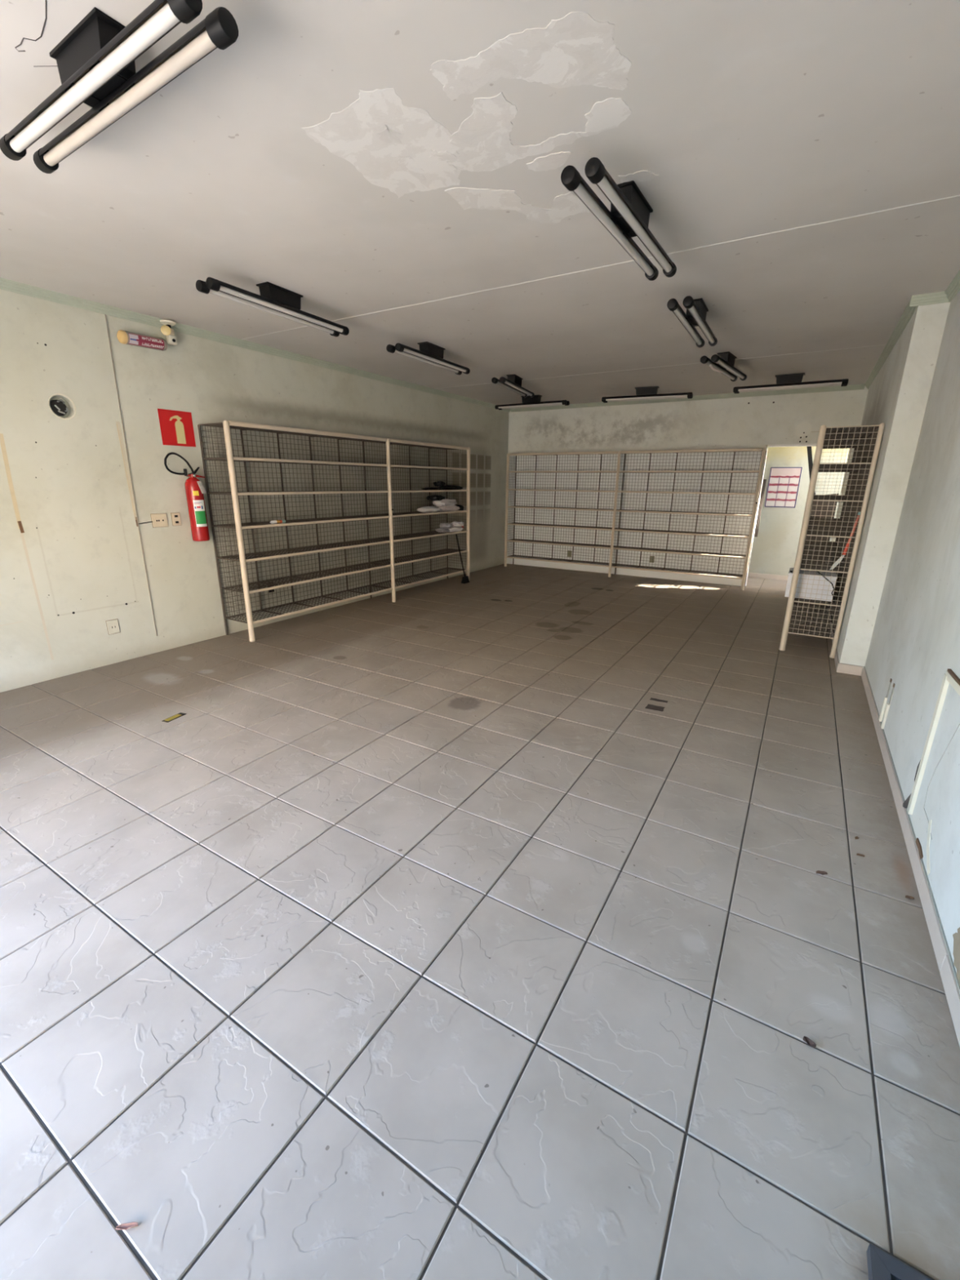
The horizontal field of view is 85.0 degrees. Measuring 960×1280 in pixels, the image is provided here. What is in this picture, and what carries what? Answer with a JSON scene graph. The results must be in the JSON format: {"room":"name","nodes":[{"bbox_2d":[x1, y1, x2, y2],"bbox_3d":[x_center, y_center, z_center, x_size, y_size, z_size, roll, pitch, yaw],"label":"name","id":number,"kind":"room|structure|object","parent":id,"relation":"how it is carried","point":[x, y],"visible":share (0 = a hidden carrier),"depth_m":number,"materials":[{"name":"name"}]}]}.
{"room":"empty shop","nodes":[
{"label":"empty shop","id":0,"kind":"room"},
{"bbox_2d":[0,288,509,692],"bbox_3d":[-2.173,-1.725,6.312,0.170,3.080,10.230,10,19,30],"label":"wall","id":1,"kind":"structure","parent":0,"point":[72,563],"depth_m":4.90,"materials":[{"name":"paint"}]},
{"bbox_2d":[106,618,120,635],"bbox_3d":[-3.299,-0.119,4.711,0.012,0.130,0.098,10,19,30],"label":"wall outlet","id":2,"kind":"object","parent":1,"relation":"attached to","point":[113,625],"visible":1,"depth_m":4.71,"materials":[{"name":"white plastic"}]},
{"bbox_2d":[104,314,157,635],"bbox_3d":[-3.068,-1.366,4.710,0.012,2.740,0.141,10,19,30],"label":"cable","id":3,"kind":"object","parent":1,"relation":"attached to","point":[104,314],"visible":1,"depth_m":4.63,"materials":[{"name":"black plastic"}]},
{"bbox_2d":[116,329,167,351],"bbox_3d":[-2.904,-2.573,4.506,0.114,0.110,0.384,10,19,30],"label":"exit light","id":4,"kind":"object","parent":1,"relation":"attached to","point":[124,337],"visible":1,"depth_m":4.46,"materials":[{"name":"plastic"}]},
{"bbox_2d":[150,513,168,527],"bbox_3d":[-3.000,-1.121,4.907,0.013,0.125,0.145,10,19,30],"label":"wall outlet","id":5,"kind":"object","parent":1,"relation":"attached to","point":[159,520],"visible":1,"depth_m":4.90,"materials":[{"name":"plastic"}]},
{"bbox_2d":[160,320,177,345],"bbox_3d":[-2.767,-2.733,4.662,0.124,0.180,0.130,-6,18,-21],"label":"lamp","id":6,"kind":"object","parent":1,"relation":"attached to","point":[166,329],"visible":1,"depth_m":4.63,"materials":[{"name":"plastic"}]},
{"bbox_2d":[170,512,181,525],"bbox_3d":[-2.920,-1.162,5.034,0.012,0.123,0.086,10,19,30],"label":"wall outlet","id":7,"kind":"object","parent":1,"relation":"attached to","point":[175,517],"visible":1,"depth_m":5.03,"materials":[{"name":"plastic"}]},
{"bbox_2d":[157,408,195,446],"bbox_3d":[-2.841,-1.986,4.914,0.005,0.310,0.314,10,19,30],"label":"sign","id":8,"kind":"object","parent":1,"relation":"attached to","point":[176,427],"visible":1,"depth_m":4.91,"materials":[{"name":"red plastic"}]},
{"bbox_2d":[164,452,209,541],"bbox_3d":[-2.805,-1.368,5.039,0.351,0.818,0.179,-13,22,-38],"label":"fire extinguisher","id":9,"kind":"object","parent":1,"relation":"attached to","point":[194,488],"visible":1,"depth_m":5.04,"materials":[{"name":"red metal"}]},
{"bbox_2d":[0,277,510,412],"bbox_3d":[-2.071,-3.154,5.825,0.054,0.062,10.230,10,19,30],"label":"trim","id":10,"kind":"structure","parent":1,"relation":"attached to","point":[8,285],"depth_m":4.95,"materials":[{"name":"green paint"}]},
{"bbox_2d":[0,563,959,1279],"bbox_3d":[1.968,0.341,4.726,9.150,0.120,11.720,10,19,30],"label":"floor","id":11,"kind":"structure","parent":0,"point":[420,945],"depth_m":1.86,"materials":[{"name":"tile"}]},
{"bbox_2d":[115,1222,137,1230],"bbox_3d":[-0.792,1.316,1.174,0.045,0.009,0.009,-2,17,-9],"label":"dry leaf","id":12,"kind":"object","parent":11,"relation":"on","point":[126,1226],"visible":1,"depth_m":1.18,"materials":[{"name":"pink plant"}]},
{"bbox_2d":[161,712,186,722],"bbox_3d":[-2.157,0.545,3.692,0.056,0.005,0.150,7,18,20],"label":"brass plate","id":13,"kind":"object","parent":11,"relation":"on","point":[180,714],"visible":1,"depth_m":3.69,"materials":[{"name":"gold metal"}]},
{"bbox_2d":[197,420,470,641],"bbox_3d":[-1.447,-1.548,6.966,0.474,2.137,4.246,10,19,30],"label":"wire shelving","id":14,"kind":"object","parent":11,"relation":"on","point":[227,425],"visible":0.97,"depth_m":6.31,"materials":[{"name":"beige metal"}]},
{"bbox_2d":[270,520,285,524],"bbox_3d":[-2.160,-1.262,5.590,0.037,0.036,0.195,9,19,27],"label":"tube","id":15,"kind":"object","parent":14,"relation":"on","point":[273,522],"visible":0.99,"depth_m":5.58,"materials":[{"name":"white plastic"}]},
{"bbox_2d":[417,494,459,512],"bbox_3d":[-0.640,-2.132,8.166,0.324,0.256,0.873,10,19,30],"label":"bundle","id":16,"kind":"object","parent":14,"relation":"on","point":[442,504],"visible":0.98,"depth_m":8.06,"materials":[{"name":"white fabric"}]},
{"bbox_2d":[421,480,462,489],"bbox_3d":[-0.583,-2.413,8.181,0.306,0.140,0.799,10,19,30],"label":"goods","id":17,"kind":"object","parent":14,"relation":"on","point":[440,484],"visible":0.91,"depth_m":8.14,"materials":[{"name":"black plastic"}]},
{"bbox_2d":[435,521,464,532],"bbox_3d":[-0.479,-1.837,8.497,0.307,0.153,0.536,10,19,30],"label":"heap","id":18,"kind":"object","parent":14,"relation":"on","point":[452,526],"visible":1,"depth_m":8.38,"materials":[{"name":"white fabric"}]},
{"bbox_2d":[456,504,463,510],"bbox_3d":[-0.349,-2.171,8.590,0.187,0.092,0.076,10,19,30],"label":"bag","id":19,"kind":"object","parent":14,"relation":"on","point":[461,507],"visible":0.46,"depth_m":8.54,"materials":[{"name":"plastic"}]},
{"bbox_2d":[455,533,469,583],"bbox_3d":[-0.286,-1.321,8.537,0.068,0.818,0.340,10,19,30],"label":"broom","id":20,"kind":"object","parent":11,"relation":"on","point":[465,580],"visible":1,"depth_m":8.64,"materials":[{"name":"black plastic"}]},
{"bbox_2d":[504,448,766,590],"bbox_3d":[2.438,-2.194,9.238,4.351,2.137,0.382,10,19,30],"label":"wire shelving","id":21,"kind":"object","parent":11,"relation":"on","point":[760,471],"visible":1,"depth_m":9.10,"materials":[{"name":"beige metal"}]},
{"bbox_2d":[644,704,665,711],"bbox_3d":[1.316,0.510,3.933,0.132,0.001,0.100,10,19,30],"label":"residue","id":22,"kind":"object","parent":11,"relation":"on","point":[651,707],"visible":1,"depth_m":3.93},
{"bbox_2d":[649,697,667,702],"bbox_3d":[1.390,0.470,4.069,0.132,0.001,0.052,10,19,30],"label":"residue","id":23,"kind":"object","parent":11,"relation":"on","point":[651,699],"visible":1,"depth_m":4.06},
{"bbox_2d":[803,1035,816,1048],"bbox_3d":[0.990,1.210,1.574,0.013,0.015,0.034,-13,21,-37],"label":"dry leaf","id":24,"kind":"object","parent":11,"relation":"on","point":[807,1040],"visible":1,"depth_m":1.57,"materials":[{"name":"plant"}]},
{"bbox_2d":[806,446,815,502],"bbox_3d":[5.399,-2.301,8.442,0.784,2.874,0.110,10,19,30],"label":"stair stringer","id":25,"kind":"object","parent":11,"relation":"on","point":[809,448],"visible":0.02,"depth_m":8.34,"materials":[{"name":"black metal"}]},
{"bbox_2d":[816,870,827,875],"bbox_3d":[1.480,1.009,2.266,0.045,0.009,0.020,3,17,8],"label":"dry leaf","id":26,"kind":"object","parent":11,"relation":"on","point":[823,873],"visible":1,"depth_m":2.27,"materials":[{"name":"plant"}]},
{"bbox_2d":[805,493,839,568],"bbox_3d":[5.326,-1.540,8.271,0.320,1.500,0.135,10,19,30],"label":"wooden board","id":27,"kind":"object","parent":11,"relation":"on","point":[830,504],"visible":0.07,"depth_m":8.15,"materials":[{"name":"brown wood"}]},
{"bbox_2d":[778,422,884,657],"bbox_3d":[4.122,-1.282,6.274,0.479,2.137,3.319,10,19,30],"label":"wire shelving","id":28,"kind":"object","parent":11,"relation":"on","point":[865,440],"visible":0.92,"depth_m":5.19,"materials":[{"name":"beige metal"}]},
{"bbox_2d":[784,567,837,601],"bbox_3d":[3.395,-0.585,5.380,0.414,0.260,0.426,10,19,30],"label":"box","id":29,"kind":"object","parent":28,"relation":"on","point":[801,576],"visible":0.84,"depth_m":5.21,"materials":[{"name":"plastic"}]},
{"bbox_2d":[817,571,835,603],"bbox_3d":[3.347,-0.522,5.083,0.214,0.306,0.027,14,21,37],"label":"scrap","id":30,"kind":"object","parent":28,"relation":"on","point":[817,571],"visible":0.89,"depth_m":5.05,"materials":[{"name":"black plastic"}]},
{"bbox_2d":[829,511,860,569],"bbox_3d":[3.420,-0.919,4.898,0.166,0.549,0.035,4,17,11],"label":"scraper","id":31,"kind":"object","parent":28,"relation":"in","point":[836,562],"visible":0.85,"depth_m":4.89,"materials":[{"name":"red plastic"}]},
{"bbox_2d":[866,1243,931,1279],"bbox_3d":[0.769,1.443,0.771,0.268,0.030,0.755,10,19,30],"label":"metal frame","id":32,"kind":"object","parent":11,"relation":"on","point":[882,1265],"visible":1,"depth_m":1.11,"materials":[{"name":"grey metal"}]},
{"bbox_2d":[905,895,914,899],"bbox_3d":[1.753,1.051,2.136,0.030,0.009,0.013,6,18,19],"label":"dry leaf","id":33,"kind":"object","parent":11,"relation":"on","point":[906,896],"visible":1,"depth_m":2.14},
{"bbox_2d":[0,0,959,404],"bbox_3d":[0.412,-2.798,4.350,6.190,0.163,10.510,10,19,30],"label":"ceiling","id":34,"kind":"structure","parent":0,"point":[395,167],"depth_m":2.44,"materials":[{"name":"paint"}]},
{"bbox_2d":[0,0,238,173],"bbox_3d":[-1.256,-1.850,1.722,1.274,0.171,0.173,11,20,31],"label":"fluorescent fixture","id":35,"kind":"object","parent":34,"relation":"attached to","point":[95,60],"visible":1,"depth_m":1.65,"materials":[{"name":"black metal"}]},
{"bbox_2d":[195,276,349,337],"bbox_3d":[-1.482,-2.511,3.906,0.173,0.171,1.274,10,19,27],"label":"fluorescent fixture","id":36,"kind":"object","parent":34,"relation":"attached to","point":[275,300],"visible":1,"depth_m":3.80,"materials":[{"name":"black metal"}]},
{"bbox_2d":[377,124,404,144],"bbox_3d":[-0.361,-2.055,2.136,0.114,0.002,0.097,-12,21,-36],"label":"peeling paint","id":37,"kind":"object","parent":34,"relation":"in","point":[386,134],"depth_m":2.13,"materials":[{"name":"white paint"}]},
{"bbox_2d":[386,342,470,374],"bbox_3d":[-0.502,-2.969,5.456,0.173,0.171,1.274,10,19,29],"label":"fluorescent fixture","id":38,"kind":"object","parent":34,"relation":"attached to","point":[430,353],"visible":1,"depth_m":5.36,"materials":[{"name":"black metal"}]},
{"bbox_2d":[491,373,534,397],"bbox_3d":[0.463,-3.426,7.003,0.173,0.171,1.274,7,18,22],"label":"fluorescent fixture","id":39,"kind":"object","parent":34,"relation":"attached to","point":[513,383],"visible":1,"depth_m":6.88,"materials":[{"name":"black metal"}]},
{"bbox_2d":[494,395,569,409],"bbox_3d":[0.836,-3.884,8.534,1.274,0.171,0.173,10,19,30],"label":"fluorescent fixture","id":40,"kind":"object","parent":34,"relation":"attached to","point":[528,402],"visible":0.99,"depth_m":8.48,"materials":[{"name":"black metal"}]},
{"bbox_2d":[560,156,676,280],"bbox_3d":[0.748,-2.099,2.613,0.175,0.171,1.274,11,20,31],"label":"fluorescent fixture","id":41,"kind":"object","parent":34,"relation":"attached to","point":[628,218],"visible":1,"depth_m":2.49,"materials":[{"name":"black metal"}]},
{"bbox_2d":[601,386,693,403],"bbox_3d":[2.440,-3.608,7.675,1.274,0.171,0.173,8,18,23],"label":"fluorescent fixture","id":42,"kind":"object","parent":34,"relation":"attached to","point":[642,393],"visible":1,"depth_m":7.63,"materials":[{"name":"black metal"}]},
{"bbox_2d":[666,295,717,347],"bbox_3d":[1.710,-2.551,4.145,0.186,0.171,1.275,10,19,30],"label":"fluorescent fixture","id":43,"kind":"object","parent":34,"relation":"attached to","point":[697,309],"visible":1,"depth_m":4.04,"materials":[{"name":"black metal"}]},
{"bbox_2d":[700,351,746,382],"bbox_3d":[2.687,-2.996,5.726,0.175,0.213,1.274,13,21,36],"label":"fluorescent fixture","id":44,"kind":"object","parent":34,"relation":"attached to","point":[725,360],"visible":1,"depth_m":5.60,"materials":[{"name":"black metal"}]},
{"bbox_2d":[733,373,848,393],"bbox_3d":[3.949,-3.296,6.692,1.274,0.171,0.173,10,19,30],"label":"fluorescent fixture","id":45,"kind":"object","parent":34,"relation":"attached to","point":[787,381],"visible":1,"depth_m":6.64,"materials":[{"name":"black plastic"}]},
{"bbox_2d":[506,386,868,586],"bbox_3d":[3.091,-2.503,9.069,6.205,3.080,0.134,10,19,30],"label":"wall","id":46,"kind":"structure","parent":0,"point":[759,421],"depth_m":8.97,"materials":[{"name":"white paint"}]},
{"bbox_2d":[567,550,571,556],"bbox_3d":[1.725,-1.663,10.096,0.083,0.118,0.012,10,19,30],"label":"wall outlet","id":47,"kind":"object","parent":46,"relation":"attached to","point":[569,553],"visible":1,"depth_m":10.09,"materials":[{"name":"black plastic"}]},
{"bbox_2d":[649,555,654,562],"bbox_3d":[3.059,-1.436,9.320,0.083,0.118,0.012,10,19,30],"label":"wall outlet","id":48,"kind":"object","parent":46,"relation":"attached to","point":[651,557],"visible":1,"depth_m":9.31,"materials":[{"name":"black plastic"}]},
{"bbox_2d":[510,383,865,412],"bbox_3d":[2.956,-3.945,8.619,5.545,0.062,0.054,10,19,30],"label":"trim","id":49,"kind":"structure","parent":46,"relation":"attached to","point":[853,387],"depth_m":8.21,"materials":[{"name":"green paint"}]},
{"bbox_2d":[745,443,817,586],"bbox_3d":[4.880,-1.874,8.145,1.084,2.204,0.182,10,19,30],"label":"door frame","id":50,"kind":"structure","parent":46,"relation":"in","point":[762,495],"depth_m":8.32,"materials":[{"name":"white paint"}]},
{"bbox_2d":[748,445,849,579],"bbox_3d":[6.362,-2.244,8.423,6.100,3.020,0.150,10,19,30],"label":"wall","id":51,"kind":"structure","parent":0,"point":[775,548],"depth_m":9.05,"materials":[{"name":"white paint"}]},
{"bbox_2d":[747,572,788,580],"bbox_3d":[6.286,-0.938,8.758,5.947,0.084,0.011,10,19,30],"label":"baseboard","id":52,"kind":"structure","parent":51,"relation":"attached to","point":[749,574],"depth_m":9.40,"materials":[{"name":"beige tile"}]},
{"bbox_2d":[764,466,802,507],"bbox_3d":[5.185,-2.610,8.961,0.467,0.660,0.010,10,19,30],"label":"poster","id":53,"kind":"object","parent":51,"relation":"attached to","point":[783,486],"visible":1,"depth_m":8.96,"materials":[{"name":"white paper"}]},
{"bbox_2d":[829,289,959,993],"bbox_3d":[2.882,-0.793,3.393,0.389,3.080,10.230,10,19,30],"label":"wall","id":54,"kind":"structure","parent":0,"point":[915,640],"depth_m":3.35,"materials":[{"name":"white paint"}]},
{"bbox_2d":[878,678,892,721],"bbox_3d":[2.707,0.402,3.497,0.014,0.301,0.032,10,19,30],"label":"stub","id":55,"kind":"object","parent":54,"relation":"attached to","point":[885,700],"visible":1,"depth_m":3.50,"materials":[{"name":"white plastic"}]},
{"bbox_2d":[880,683,894,728],"bbox_3d":[2.639,0.429,3.388,0.014,0.311,0.032,10,19,30],"label":"stub","id":56,"kind":"object","parent":54,"relation":"attached to","point":[887,705],"visible":1,"depth_m":3.39,"materials":[{"name":"white plastic"}]},
{"bbox_2d":[865,298,918,389],"bbox_3d":[4.299,-3.014,5.579,0.054,0.062,4.100,10,19,30],"label":"trim","id":57,"kind":"structure","parent":54,"relation":"attached to","point":[908,312],"depth_m":4.92,"materials":[{"name":"green paint"}]},
{"bbox_2d":[827,602,959,1047],"bbox_3d":[2.961,0.424,4.130,0.196,0.084,9.527,10,19,30],"label":"baseboard","id":58,"kind":"structure","parent":54,"relation":"attached to","point":[951,989],"depth_m":2.21,"materials":[{"name":"beige tile"}]},
{"bbox_2d":[909,291,951,306],"bbox_3d":[3.302,-2.497,3.830,0.239,0.062,0.054,10,19,30],"label":"trim","id":59,"kind":"structure","parent":54,"relation":"attached to","point":[940,297],"depth_m":3.83,"materials":[{"name":"green paint"}]},
{"bbox_2d":[906,668,959,814],"bbox_3d":[1.959,0.519,2.241,0.016,0.735,0.447,10,19,30],"label":"conduit","id":60,"kind":"object","parent":54,"relation":"attached to","point":[950,677],"visible":1,"depth_m":2.38,"materials":[{"name":"white plastic"}]},
{"bbox_2d":[944,269,959,302],"bbox_3d":[1.807,-1.747,1.292,0.054,0.062,6.130,10,19,30],"label":"trim","id":61,"kind":"structure","parent":54,"relation":"attached to","point":[953,287],"depth_m":3.61,"materials":[{"name":"green paint"}]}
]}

